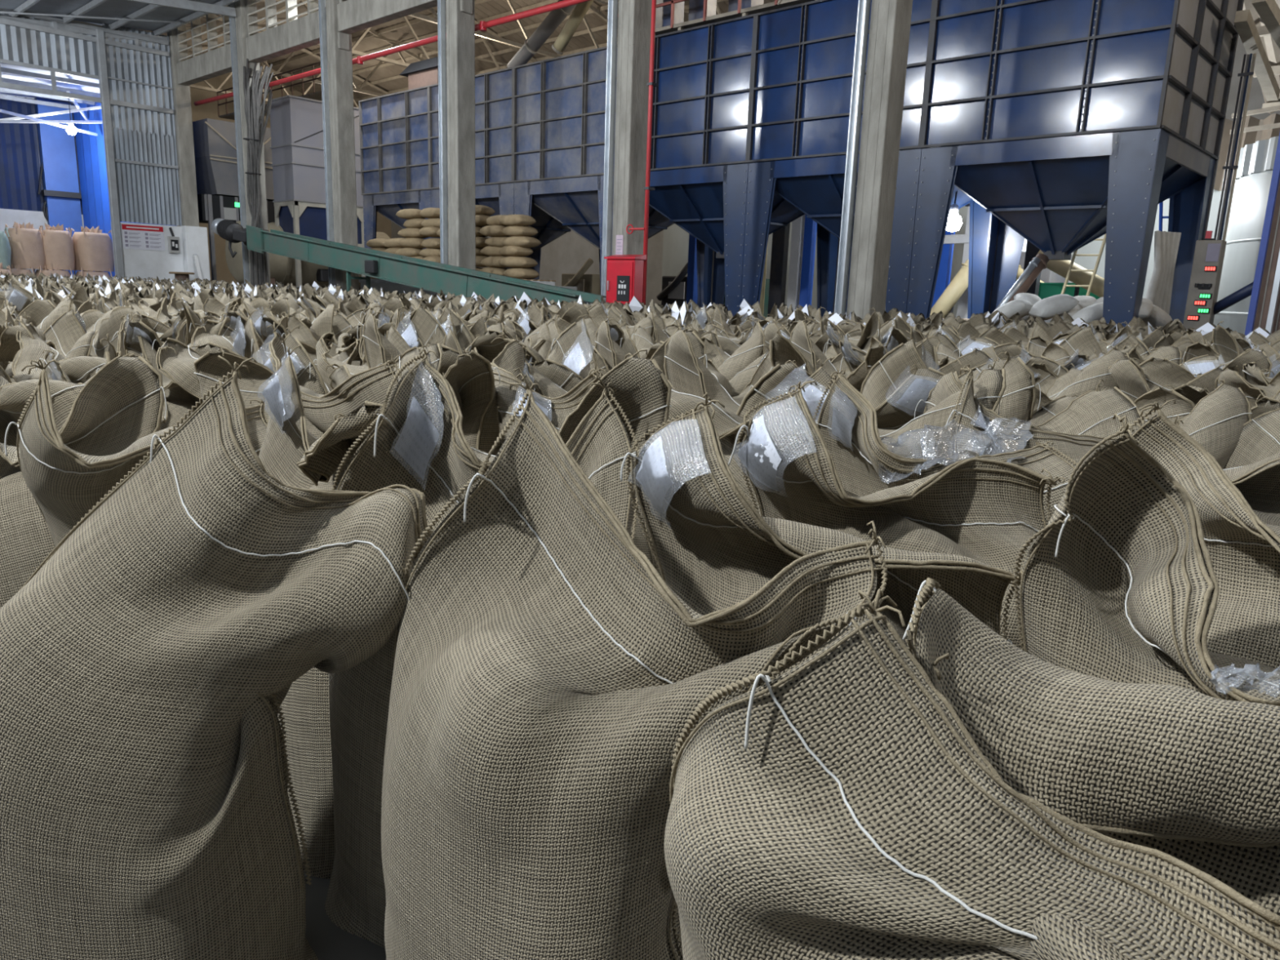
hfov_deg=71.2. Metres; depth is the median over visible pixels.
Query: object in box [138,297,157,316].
sack
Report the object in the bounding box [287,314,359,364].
sack
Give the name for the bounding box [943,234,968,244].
lintel
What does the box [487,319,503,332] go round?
sack
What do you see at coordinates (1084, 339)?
sack
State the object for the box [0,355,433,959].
sack
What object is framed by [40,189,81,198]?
shelf
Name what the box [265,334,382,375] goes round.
sack
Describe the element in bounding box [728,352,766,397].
sack
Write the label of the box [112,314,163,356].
sack
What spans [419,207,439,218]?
sack
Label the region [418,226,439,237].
sack
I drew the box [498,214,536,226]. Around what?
sack
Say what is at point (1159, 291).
white sleeve
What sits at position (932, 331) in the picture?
sack
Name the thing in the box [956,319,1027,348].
sack
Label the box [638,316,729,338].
sack
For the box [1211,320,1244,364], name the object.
sack
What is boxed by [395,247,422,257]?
sack
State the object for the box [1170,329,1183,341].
sack
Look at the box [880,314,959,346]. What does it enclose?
sack
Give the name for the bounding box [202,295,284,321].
sack
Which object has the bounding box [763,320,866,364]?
sack
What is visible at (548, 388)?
sack
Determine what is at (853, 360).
sack
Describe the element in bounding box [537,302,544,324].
sack
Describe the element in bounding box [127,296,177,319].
sack
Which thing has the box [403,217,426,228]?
sack
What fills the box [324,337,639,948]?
sack
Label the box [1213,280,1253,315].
boom
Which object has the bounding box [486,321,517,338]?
sack
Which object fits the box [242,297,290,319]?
sack
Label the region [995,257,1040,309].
chute
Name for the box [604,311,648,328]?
sack
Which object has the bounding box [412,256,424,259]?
sack
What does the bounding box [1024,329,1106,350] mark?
sack
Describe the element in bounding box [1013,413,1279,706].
sack
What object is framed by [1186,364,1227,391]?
sack
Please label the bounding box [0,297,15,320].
sack
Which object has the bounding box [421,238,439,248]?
sack
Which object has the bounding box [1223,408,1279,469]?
sack
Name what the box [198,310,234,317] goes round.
sack
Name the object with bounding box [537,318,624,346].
sack
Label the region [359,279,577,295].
platform
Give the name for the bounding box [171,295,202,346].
sack
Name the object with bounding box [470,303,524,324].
sack
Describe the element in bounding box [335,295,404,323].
sack
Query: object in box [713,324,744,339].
sack
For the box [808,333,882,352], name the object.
sack
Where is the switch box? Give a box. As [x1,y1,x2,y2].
[167,227,180,253]
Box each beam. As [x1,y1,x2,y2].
[176,0,437,85]
[1038,282,1100,299]
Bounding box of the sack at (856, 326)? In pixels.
[847,320,864,333]
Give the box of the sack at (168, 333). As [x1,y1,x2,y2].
[118,288,204,342]
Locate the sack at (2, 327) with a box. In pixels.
[0,324,5,337]
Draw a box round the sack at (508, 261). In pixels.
[497,256,537,267]
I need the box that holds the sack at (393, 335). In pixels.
[383,321,478,354]
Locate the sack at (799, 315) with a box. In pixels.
[794,304,857,324]
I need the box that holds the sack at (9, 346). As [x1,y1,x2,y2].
[0,320,56,382]
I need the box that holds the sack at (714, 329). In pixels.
[710,327,752,349]
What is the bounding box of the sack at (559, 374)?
[442,324,583,442]
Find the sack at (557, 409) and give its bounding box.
[490,332,665,577]
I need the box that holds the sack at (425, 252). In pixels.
[418,248,439,257]
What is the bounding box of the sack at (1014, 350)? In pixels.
[994,342,1140,369]
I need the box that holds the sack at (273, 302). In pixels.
[267,297,327,317]
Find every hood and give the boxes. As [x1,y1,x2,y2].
[399,57,438,89]
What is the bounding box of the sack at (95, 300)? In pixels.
[93,288,123,310]
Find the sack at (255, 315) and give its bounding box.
[240,297,311,324]
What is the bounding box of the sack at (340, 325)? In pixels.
[261,306,353,340]
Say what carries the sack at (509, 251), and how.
on the sack at (508, 261)
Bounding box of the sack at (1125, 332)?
[1053,321,1132,346]
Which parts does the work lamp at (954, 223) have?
bulb, cord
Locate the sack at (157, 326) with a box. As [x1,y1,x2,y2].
[97,293,170,333]
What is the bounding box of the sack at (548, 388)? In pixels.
[523,354,675,398]
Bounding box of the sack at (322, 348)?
[313,332,443,392]
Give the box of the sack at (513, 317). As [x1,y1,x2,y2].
[503,301,551,322]
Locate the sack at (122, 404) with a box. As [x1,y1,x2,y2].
[0,351,166,608]
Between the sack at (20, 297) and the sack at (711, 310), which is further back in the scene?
the sack at (711, 310)
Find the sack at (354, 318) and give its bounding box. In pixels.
[346,308,364,327]
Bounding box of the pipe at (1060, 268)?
[1036,249,1104,297]
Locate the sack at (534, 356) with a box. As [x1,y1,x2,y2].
[463,337,544,377]
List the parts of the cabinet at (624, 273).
door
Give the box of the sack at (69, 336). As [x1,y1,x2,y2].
[43,305,97,358]
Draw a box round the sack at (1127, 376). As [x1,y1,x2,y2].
[1107,355,1279,419]
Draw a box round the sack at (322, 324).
[298,300,335,349]
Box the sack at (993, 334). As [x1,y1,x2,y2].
[978,326,1085,348]
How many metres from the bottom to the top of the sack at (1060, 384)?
1.267 m
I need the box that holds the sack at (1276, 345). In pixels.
[1270,339,1279,353]
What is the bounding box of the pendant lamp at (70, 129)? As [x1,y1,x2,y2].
[66,97,76,134]
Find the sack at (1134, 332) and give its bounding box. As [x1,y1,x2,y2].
[1131,327,1145,339]
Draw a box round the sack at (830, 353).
[823,337,851,359]
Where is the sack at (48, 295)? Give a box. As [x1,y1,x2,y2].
[43,289,53,303]
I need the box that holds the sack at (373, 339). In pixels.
[363,309,459,376]
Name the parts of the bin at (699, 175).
panel, panel, panel, panel, hopper plate, rail, rail, rail, rail, rail, panel, panel, panel, panel, hopper plate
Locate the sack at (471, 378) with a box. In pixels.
[393,345,501,455]
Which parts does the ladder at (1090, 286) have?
rail, rail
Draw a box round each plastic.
[879,417,1032,475]
[1208,662,1279,695]
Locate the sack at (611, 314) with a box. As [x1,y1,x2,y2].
[606,306,625,326]
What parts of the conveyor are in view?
drive motor, plate, plate, plate, leg, plate, leg, plate, plate, plate, plate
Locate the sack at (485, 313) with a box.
[457,308,490,324]
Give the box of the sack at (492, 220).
[485,214,506,226]
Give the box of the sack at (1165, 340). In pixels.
[1151,333,1251,351]
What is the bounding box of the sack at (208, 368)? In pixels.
[194,347,351,438]
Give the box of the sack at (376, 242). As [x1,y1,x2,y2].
[366,238,388,248]
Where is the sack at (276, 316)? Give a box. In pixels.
[271,311,335,319]
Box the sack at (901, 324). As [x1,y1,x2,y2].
[893,311,999,355]
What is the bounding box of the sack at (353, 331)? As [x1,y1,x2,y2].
[327,324,361,359]
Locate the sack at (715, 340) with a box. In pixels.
[639,328,719,358]
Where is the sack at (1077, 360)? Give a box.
[1062,349,1088,369]
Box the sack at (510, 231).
[502,226,537,236]
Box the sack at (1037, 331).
[1031,322,1106,341]
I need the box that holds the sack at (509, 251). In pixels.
[498,245,533,256]
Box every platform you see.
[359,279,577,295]
[617,0,815,42]
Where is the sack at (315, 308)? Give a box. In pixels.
[299,294,335,318]
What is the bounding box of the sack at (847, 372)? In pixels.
[841,355,865,377]
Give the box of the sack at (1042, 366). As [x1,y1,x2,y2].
[1031,357,1146,382]
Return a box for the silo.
[270,94,364,287]
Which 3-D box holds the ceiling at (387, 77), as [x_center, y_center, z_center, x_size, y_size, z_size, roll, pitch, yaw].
[0.878,-18.752,32.360,72.000,3.101,22.525,13,16,42]
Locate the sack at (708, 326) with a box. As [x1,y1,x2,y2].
[705,322,722,337]
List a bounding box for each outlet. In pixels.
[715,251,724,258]
[1043,250,1071,260]
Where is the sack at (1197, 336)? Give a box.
[1189,327,1272,348]
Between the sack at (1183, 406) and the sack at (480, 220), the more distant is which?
the sack at (480, 220)
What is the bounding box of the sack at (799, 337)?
[790,315,880,392]
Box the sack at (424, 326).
[356,298,446,365]
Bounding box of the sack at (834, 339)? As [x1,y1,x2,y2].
[824,320,962,357]
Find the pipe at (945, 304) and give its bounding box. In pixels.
[929,259,968,318]
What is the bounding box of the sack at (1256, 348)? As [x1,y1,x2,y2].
[1231,342,1258,361]
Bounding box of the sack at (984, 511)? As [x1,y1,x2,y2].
[728,380,1066,650]
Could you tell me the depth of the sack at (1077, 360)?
5.73 m
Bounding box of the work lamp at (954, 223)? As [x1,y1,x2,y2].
[946,191,962,231]
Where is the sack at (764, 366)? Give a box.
[705,345,772,404]
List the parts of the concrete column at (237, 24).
guide rail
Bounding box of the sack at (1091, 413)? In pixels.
[914,371,1145,438]
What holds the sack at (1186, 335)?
on the floor
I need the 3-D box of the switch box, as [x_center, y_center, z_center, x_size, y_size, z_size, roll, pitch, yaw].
[-18.185,-9.351,34.851,0.170,0.964,0.400,13,16,42]
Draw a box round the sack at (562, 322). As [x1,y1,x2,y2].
[556,314,571,331]
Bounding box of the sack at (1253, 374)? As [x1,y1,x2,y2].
[1242,361,1274,386]
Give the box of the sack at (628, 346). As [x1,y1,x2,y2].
[619,323,701,357]
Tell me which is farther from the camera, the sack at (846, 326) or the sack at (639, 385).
the sack at (846, 326)
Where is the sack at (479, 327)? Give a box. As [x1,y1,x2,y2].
[469,313,488,338]
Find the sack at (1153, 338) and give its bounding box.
[1142,326,1164,349]
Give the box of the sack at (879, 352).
[864,342,982,373]
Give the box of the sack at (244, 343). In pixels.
[191,309,264,364]
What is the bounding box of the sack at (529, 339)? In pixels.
[458,315,532,347]
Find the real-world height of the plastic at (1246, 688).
0.040 m
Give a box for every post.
[686,233,697,304]
[759,242,768,315]
[767,222,790,316]
[786,214,804,311]
[798,214,817,307]
[931,231,955,307]
[955,204,969,318]
[1019,240,1040,320]
[1244,132,1279,335]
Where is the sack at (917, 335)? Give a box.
[910,322,1035,359]
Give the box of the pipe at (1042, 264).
[1007,253,1048,319]
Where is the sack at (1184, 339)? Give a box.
[1106,337,1192,346]
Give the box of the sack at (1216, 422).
[1022,378,1252,469]
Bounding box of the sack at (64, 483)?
[4,358,268,546]
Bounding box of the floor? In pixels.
[303,872,386,959]
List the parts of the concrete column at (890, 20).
guide rail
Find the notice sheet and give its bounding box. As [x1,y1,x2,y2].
[615,235,623,254]
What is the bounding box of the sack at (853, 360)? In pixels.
[839,335,994,375]
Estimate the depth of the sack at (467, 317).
9.63 m
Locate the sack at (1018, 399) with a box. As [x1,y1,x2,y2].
[860,329,1040,422]
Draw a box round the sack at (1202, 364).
[1179,353,1222,377]
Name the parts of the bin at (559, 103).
panel, panel, panel, panel, rail, rail, rail, rail, rail, panel, panel, panel, panel, hopper plate, panel, panel, panel, panel, hopper plate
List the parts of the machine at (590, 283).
panel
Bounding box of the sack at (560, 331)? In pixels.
[557,324,566,333]
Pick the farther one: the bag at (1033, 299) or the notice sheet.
the notice sheet
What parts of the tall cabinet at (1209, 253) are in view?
name plate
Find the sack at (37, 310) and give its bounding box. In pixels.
[14,297,56,327]
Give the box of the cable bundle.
[243,58,273,287]
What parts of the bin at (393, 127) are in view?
panel, panel, panel, panel, rail, panel, rail, panel, panel, rail, panel, rail, rail, hopper plate, panel, panel, panel, panel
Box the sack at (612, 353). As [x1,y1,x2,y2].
[595,315,628,370]
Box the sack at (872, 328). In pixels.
[819,307,880,350]
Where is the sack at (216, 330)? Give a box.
[161,312,230,349]
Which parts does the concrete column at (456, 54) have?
guide rail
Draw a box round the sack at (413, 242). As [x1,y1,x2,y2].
[398,237,425,248]
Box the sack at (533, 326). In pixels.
[503,318,540,340]
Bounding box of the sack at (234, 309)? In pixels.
[232,299,253,324]
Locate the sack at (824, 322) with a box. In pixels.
[820,312,848,340]
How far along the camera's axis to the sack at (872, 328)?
7.65 m
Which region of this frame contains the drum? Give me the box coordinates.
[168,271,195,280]
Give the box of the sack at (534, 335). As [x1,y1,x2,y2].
[466,311,558,346]
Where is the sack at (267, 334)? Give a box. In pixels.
[260,309,291,355]
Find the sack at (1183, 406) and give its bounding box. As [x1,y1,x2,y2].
[1033,385,1195,423]
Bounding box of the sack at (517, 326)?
[462,319,528,341]
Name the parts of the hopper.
leg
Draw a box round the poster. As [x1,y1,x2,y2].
[120,222,164,250]
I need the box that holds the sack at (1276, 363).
[1167,352,1279,377]
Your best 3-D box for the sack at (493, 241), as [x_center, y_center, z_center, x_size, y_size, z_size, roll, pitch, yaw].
[-3.732,-6.525,24.503,1.020,0.321,0.659,10,14,33]
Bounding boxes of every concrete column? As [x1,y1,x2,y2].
[166,28,199,226]
[228,0,271,285]
[318,0,359,291]
[437,0,475,295]
[600,0,651,302]
[834,0,912,319]
[1253,179,1279,333]
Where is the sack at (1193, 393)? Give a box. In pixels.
[1170,383,1209,405]
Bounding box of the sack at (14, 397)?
[0,375,84,446]
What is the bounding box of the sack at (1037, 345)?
[1026,330,1151,364]
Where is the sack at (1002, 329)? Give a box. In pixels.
[998,319,1070,342]
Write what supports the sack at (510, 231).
on the sack at (518, 241)
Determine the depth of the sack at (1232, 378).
4.19 m
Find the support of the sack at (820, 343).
on the floor
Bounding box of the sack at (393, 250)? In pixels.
[384,247,402,253]
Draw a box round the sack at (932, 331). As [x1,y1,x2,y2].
[928,326,939,337]
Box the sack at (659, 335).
[646,308,688,343]
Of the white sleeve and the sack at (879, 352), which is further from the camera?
the white sleeve
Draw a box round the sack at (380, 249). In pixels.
[370,247,387,251]
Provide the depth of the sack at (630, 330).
8.33 m
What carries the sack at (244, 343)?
on the floor
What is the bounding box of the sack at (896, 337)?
[822,325,908,353]
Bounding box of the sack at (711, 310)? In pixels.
[658,306,714,319]
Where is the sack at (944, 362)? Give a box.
[828,355,949,373]
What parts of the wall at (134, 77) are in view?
girt post, girt post, girt post, girt post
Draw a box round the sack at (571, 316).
[503,301,590,340]
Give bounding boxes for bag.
[0,227,10,268]
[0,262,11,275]
[2,263,35,275]
[4,221,45,269]
[33,262,72,277]
[39,222,75,270]
[71,225,114,271]
[74,266,111,277]
[991,299,1033,319]
[1013,292,1046,319]
[1019,315,1053,320]
[1028,293,1079,318]
[1059,304,1084,319]
[1071,302,1103,323]
[1074,295,1096,307]
[1094,297,1103,303]
[1138,297,1153,319]
[1142,304,1173,328]
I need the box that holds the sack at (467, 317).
[428,310,477,321]
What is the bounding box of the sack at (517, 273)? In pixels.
[503,267,539,279]
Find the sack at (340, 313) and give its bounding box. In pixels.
[337,295,347,317]
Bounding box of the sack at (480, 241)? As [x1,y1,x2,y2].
[475,236,488,248]
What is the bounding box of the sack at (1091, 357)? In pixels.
[1068,348,1201,377]
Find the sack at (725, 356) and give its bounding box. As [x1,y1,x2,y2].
[687,324,730,361]
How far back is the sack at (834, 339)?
5.69 m
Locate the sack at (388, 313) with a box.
[376,305,407,330]
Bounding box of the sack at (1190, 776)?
[902,577,1279,915]
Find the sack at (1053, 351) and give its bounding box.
[956,337,1071,365]
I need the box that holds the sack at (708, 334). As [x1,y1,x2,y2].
[702,331,788,355]
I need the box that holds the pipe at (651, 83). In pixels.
[626,0,658,305]
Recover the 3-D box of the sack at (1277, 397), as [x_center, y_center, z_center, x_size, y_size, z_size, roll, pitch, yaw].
[2.911,0.168,3.637,0.485,1.354,0.832,-7,15,-36]
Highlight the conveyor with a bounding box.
[211,217,605,304]
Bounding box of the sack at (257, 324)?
[201,303,275,339]
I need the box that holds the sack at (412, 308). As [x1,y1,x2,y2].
[367,301,417,316]
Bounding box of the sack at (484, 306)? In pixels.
[481,302,524,319]
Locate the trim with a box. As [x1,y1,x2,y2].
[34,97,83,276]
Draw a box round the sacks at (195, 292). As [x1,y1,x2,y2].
[0,271,1279,343]
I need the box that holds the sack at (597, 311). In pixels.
[587,300,655,341]
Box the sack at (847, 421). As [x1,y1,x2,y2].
[813,368,1080,524]
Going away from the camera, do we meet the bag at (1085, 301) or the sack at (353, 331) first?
the sack at (353, 331)
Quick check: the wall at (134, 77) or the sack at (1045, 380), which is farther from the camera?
the wall at (134, 77)
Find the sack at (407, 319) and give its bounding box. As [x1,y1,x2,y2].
[360,306,425,326]
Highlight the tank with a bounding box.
[1213,136,1279,333]
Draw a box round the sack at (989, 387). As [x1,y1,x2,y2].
[735,358,1005,458]
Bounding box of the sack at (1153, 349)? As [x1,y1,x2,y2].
[1149,347,1263,366]
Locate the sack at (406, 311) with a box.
[403,304,462,319]
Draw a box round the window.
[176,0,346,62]
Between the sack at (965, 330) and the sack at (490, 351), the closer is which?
the sack at (490, 351)
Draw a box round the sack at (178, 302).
[175,297,242,311]
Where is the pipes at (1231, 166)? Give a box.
[1213,53,1256,240]
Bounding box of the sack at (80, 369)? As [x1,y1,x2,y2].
[11,319,106,383]
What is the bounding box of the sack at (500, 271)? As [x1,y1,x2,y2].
[478,266,507,275]
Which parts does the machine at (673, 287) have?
panel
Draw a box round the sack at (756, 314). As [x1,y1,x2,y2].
[751,310,798,333]
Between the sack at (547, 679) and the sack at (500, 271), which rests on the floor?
the sack at (547, 679)
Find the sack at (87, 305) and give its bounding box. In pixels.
[74,297,92,314]
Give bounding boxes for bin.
[358,85,530,276]
[427,66,601,292]
[512,46,714,308]
[648,13,839,316]
[741,0,999,318]
[906,0,1244,327]
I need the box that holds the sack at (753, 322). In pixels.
[750,315,848,340]
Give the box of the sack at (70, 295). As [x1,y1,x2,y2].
[57,285,80,306]
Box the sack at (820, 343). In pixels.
[814,327,843,353]
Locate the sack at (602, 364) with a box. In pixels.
[532,337,609,377]
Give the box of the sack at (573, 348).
[546,309,706,378]
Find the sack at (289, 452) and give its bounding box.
[258,345,386,879]
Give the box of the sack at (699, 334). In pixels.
[696,327,706,337]
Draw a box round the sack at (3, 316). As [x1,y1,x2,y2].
[0,301,20,370]
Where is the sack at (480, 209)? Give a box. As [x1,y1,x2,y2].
[475,204,494,215]
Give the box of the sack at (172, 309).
[167,288,203,316]
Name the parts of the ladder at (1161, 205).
rail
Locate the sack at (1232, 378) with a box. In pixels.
[1214,364,1276,407]
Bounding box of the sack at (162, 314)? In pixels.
[155,293,177,327]
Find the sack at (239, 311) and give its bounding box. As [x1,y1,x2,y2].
[232,306,247,318]
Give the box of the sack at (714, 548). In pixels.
[620,391,1023,687]
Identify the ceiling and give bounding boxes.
[0,0,240,43]
[0,62,102,136]
[162,0,774,107]
[1230,0,1279,134]
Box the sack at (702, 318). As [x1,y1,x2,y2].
[691,302,773,345]
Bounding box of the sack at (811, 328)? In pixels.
[737,319,817,337]
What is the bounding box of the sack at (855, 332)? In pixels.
[845,328,933,337]
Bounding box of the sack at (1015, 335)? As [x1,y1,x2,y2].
[1003,324,1029,342]
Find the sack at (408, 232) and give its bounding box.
[397,227,429,238]
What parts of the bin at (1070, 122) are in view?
panel, panel, panel, panel, rail, panel, hopper plate, panel, panel, rail, panel, rail, rail, panel, panel, hopper plate, panel, panel, panel, panel, rail, panel, rail, panel, rail, panel, panel, panel, panel, rail, panel, panel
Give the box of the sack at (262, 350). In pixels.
[257,343,267,360]
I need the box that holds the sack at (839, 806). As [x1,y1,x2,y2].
[664,588,1279,959]
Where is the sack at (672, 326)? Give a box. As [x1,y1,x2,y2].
[665,314,696,331]
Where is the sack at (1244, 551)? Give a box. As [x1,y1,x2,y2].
[1120,398,1279,670]
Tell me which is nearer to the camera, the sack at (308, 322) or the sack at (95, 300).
the sack at (308, 322)
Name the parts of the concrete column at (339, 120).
guide rail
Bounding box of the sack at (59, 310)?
[4,293,73,377]
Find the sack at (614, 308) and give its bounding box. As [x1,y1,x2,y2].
[586,302,626,322]
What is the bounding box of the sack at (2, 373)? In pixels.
[0,365,11,383]
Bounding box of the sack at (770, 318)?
[764,314,795,327]
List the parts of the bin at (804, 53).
panel, panel, panel, panel, rail, hopper plate, panel, panel, rail, panel, rail, panel, rail, rail, panel, panel, panel, panel, hopper plate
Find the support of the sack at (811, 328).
on the floor
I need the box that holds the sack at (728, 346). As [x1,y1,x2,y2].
[696,318,791,355]
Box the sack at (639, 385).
[470,349,671,533]
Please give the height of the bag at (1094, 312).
0.492 m
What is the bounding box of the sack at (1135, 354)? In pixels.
[1121,342,1223,367]
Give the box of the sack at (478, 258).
[475,255,488,266]
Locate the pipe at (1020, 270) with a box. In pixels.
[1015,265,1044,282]
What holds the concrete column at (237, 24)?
on the floor
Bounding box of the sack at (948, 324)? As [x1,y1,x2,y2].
[908,321,957,330]
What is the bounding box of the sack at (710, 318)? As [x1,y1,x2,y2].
[655,307,715,327]
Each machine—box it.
[225,221,390,290]
[561,257,600,294]
[656,262,697,306]
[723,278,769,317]
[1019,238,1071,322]
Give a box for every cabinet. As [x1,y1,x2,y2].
[604,254,646,304]
[1182,231,1226,331]
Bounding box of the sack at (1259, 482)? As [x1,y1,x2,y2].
[1222,453,1279,526]
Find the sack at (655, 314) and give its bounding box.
[653,309,695,336]
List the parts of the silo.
leg, leg, leg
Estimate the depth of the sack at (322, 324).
6.83 m
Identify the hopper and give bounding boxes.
[192,118,275,281]
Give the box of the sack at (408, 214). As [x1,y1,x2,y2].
[395,208,426,219]
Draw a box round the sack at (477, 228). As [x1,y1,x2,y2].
[475,226,488,237]
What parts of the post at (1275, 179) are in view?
guide rail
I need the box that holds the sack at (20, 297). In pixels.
[0,280,39,319]
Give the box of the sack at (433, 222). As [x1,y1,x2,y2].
[421,217,439,227]
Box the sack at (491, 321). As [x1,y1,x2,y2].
[486,316,498,328]
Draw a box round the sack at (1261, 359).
[1135,346,1272,386]
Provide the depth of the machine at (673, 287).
32.28 m
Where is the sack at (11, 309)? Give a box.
[1,302,16,318]
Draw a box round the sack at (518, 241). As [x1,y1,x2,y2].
[501,235,541,248]
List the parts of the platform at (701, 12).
elevator leg, handrail, rail post, elevator leg, elevator leg, rail post, rail post, elevator leg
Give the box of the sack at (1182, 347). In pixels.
[1096,338,1194,364]
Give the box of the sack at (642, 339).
[631,325,654,351]
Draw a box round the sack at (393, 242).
[382,238,404,248]
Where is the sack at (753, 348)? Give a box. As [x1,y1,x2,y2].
[701,318,765,381]
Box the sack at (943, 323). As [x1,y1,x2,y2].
[939,320,950,327]
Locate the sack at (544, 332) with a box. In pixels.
[536,317,554,360]
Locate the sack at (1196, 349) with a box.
[1182,342,1224,367]
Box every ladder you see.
[1061,233,1106,295]
[1158,197,1169,231]
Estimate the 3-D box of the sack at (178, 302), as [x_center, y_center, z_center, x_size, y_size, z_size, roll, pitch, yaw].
[-4.354,-1.197,8.980,0.965,1.288,0.523,7,13,22]
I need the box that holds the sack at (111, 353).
[99,333,168,423]
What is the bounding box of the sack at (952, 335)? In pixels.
[938,322,962,350]
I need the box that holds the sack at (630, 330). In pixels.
[628,328,633,336]
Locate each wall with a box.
[0,8,182,279]
[0,96,43,211]
[0,208,84,272]
[18,14,391,287]
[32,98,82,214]
[72,102,177,276]
[111,222,185,280]
[182,226,210,280]
[391,34,1279,306]
[660,186,1231,318]
[1213,113,1279,191]
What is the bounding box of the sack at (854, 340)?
[805,320,866,345]
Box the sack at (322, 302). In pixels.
[296,293,338,322]
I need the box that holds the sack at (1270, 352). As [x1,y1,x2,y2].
[1254,339,1279,361]
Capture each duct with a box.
[506,0,576,67]
[551,0,593,54]
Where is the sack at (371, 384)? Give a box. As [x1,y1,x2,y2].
[266,321,402,432]
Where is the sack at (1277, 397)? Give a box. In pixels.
[1272,388,1279,400]
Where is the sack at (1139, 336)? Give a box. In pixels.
[1134,330,1143,342]
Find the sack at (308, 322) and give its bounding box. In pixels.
[246,318,311,345]
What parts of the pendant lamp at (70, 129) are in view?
bulb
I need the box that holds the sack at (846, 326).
[813,306,854,333]
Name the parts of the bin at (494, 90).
panel, panel, panel, panel, rail, rail, rail, rail, rail, hopper plate, panel, panel, panel, panel, panel, panel, panel, panel, hopper plate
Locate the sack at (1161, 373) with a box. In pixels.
[1138,356,1279,392]
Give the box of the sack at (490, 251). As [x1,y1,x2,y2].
[480,245,506,256]
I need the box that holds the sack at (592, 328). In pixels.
[582,314,663,359]
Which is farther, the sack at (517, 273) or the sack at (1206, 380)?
the sack at (517, 273)
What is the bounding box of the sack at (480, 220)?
[475,214,489,226]
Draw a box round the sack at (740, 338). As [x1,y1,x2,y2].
[734,333,746,340]
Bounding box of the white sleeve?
[1145,230,1181,314]
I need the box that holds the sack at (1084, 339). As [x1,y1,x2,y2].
[1059,321,1182,364]
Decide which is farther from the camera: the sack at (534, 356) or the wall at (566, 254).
the wall at (566, 254)
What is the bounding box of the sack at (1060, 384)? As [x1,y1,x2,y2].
[981,343,1084,399]
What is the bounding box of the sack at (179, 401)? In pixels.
[125,311,238,430]
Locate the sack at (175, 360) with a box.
[155,325,328,398]
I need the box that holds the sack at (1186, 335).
[1180,329,1195,342]
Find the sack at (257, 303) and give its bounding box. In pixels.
[237,295,271,313]
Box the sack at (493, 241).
[484,236,509,247]
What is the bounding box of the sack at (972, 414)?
[945,359,1184,470]
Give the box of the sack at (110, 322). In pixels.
[85,302,142,358]
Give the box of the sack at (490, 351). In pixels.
[441,310,509,365]
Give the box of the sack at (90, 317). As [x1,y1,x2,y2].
[80,306,104,329]
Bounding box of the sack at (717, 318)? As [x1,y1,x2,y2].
[712,303,759,337]
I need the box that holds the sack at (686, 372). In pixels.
[663,324,740,413]
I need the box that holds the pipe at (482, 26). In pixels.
[194,0,590,106]
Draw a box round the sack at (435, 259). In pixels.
[422,256,440,262]
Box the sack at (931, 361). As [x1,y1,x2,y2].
[915,333,939,370]
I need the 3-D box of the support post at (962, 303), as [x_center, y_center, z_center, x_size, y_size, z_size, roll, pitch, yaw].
[8.659,-5.239,23.648,0.500,3.960,0.450,13,16,42]
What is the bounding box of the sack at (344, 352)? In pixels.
[335,318,404,365]
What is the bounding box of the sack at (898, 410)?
[769,324,946,430]
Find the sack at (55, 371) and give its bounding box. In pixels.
[35,350,138,384]
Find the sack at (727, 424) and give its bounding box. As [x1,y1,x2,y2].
[667,357,835,515]
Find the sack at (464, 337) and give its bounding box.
[384,300,474,351]
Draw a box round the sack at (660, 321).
[653,314,666,331]
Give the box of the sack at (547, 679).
[381,367,887,959]
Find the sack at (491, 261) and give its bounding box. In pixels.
[480,256,508,267]
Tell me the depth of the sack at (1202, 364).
5.33 m
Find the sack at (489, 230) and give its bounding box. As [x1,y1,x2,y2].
[479,225,507,236]
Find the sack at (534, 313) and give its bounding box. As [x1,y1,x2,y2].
[493,299,548,335]
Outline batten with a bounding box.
[193,253,202,279]
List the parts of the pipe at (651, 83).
valve stem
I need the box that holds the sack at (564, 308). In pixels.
[553,302,568,318]
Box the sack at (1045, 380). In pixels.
[936,341,1068,393]
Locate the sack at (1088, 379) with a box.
[958,346,1129,399]
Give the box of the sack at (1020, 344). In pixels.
[938,326,1022,347]
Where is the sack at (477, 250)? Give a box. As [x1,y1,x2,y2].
[475,247,489,256]
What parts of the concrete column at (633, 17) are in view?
guide rail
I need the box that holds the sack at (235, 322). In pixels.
[218,305,265,354]
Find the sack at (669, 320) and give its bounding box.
[606,300,679,335]
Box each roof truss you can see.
[134,23,424,96]
[189,45,390,107]
[202,0,537,70]
[408,0,617,57]
[595,0,720,25]
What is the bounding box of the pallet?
[523,279,555,285]
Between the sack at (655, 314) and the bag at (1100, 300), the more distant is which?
the bag at (1100, 300)
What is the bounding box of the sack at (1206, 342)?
[1204,339,1279,354]

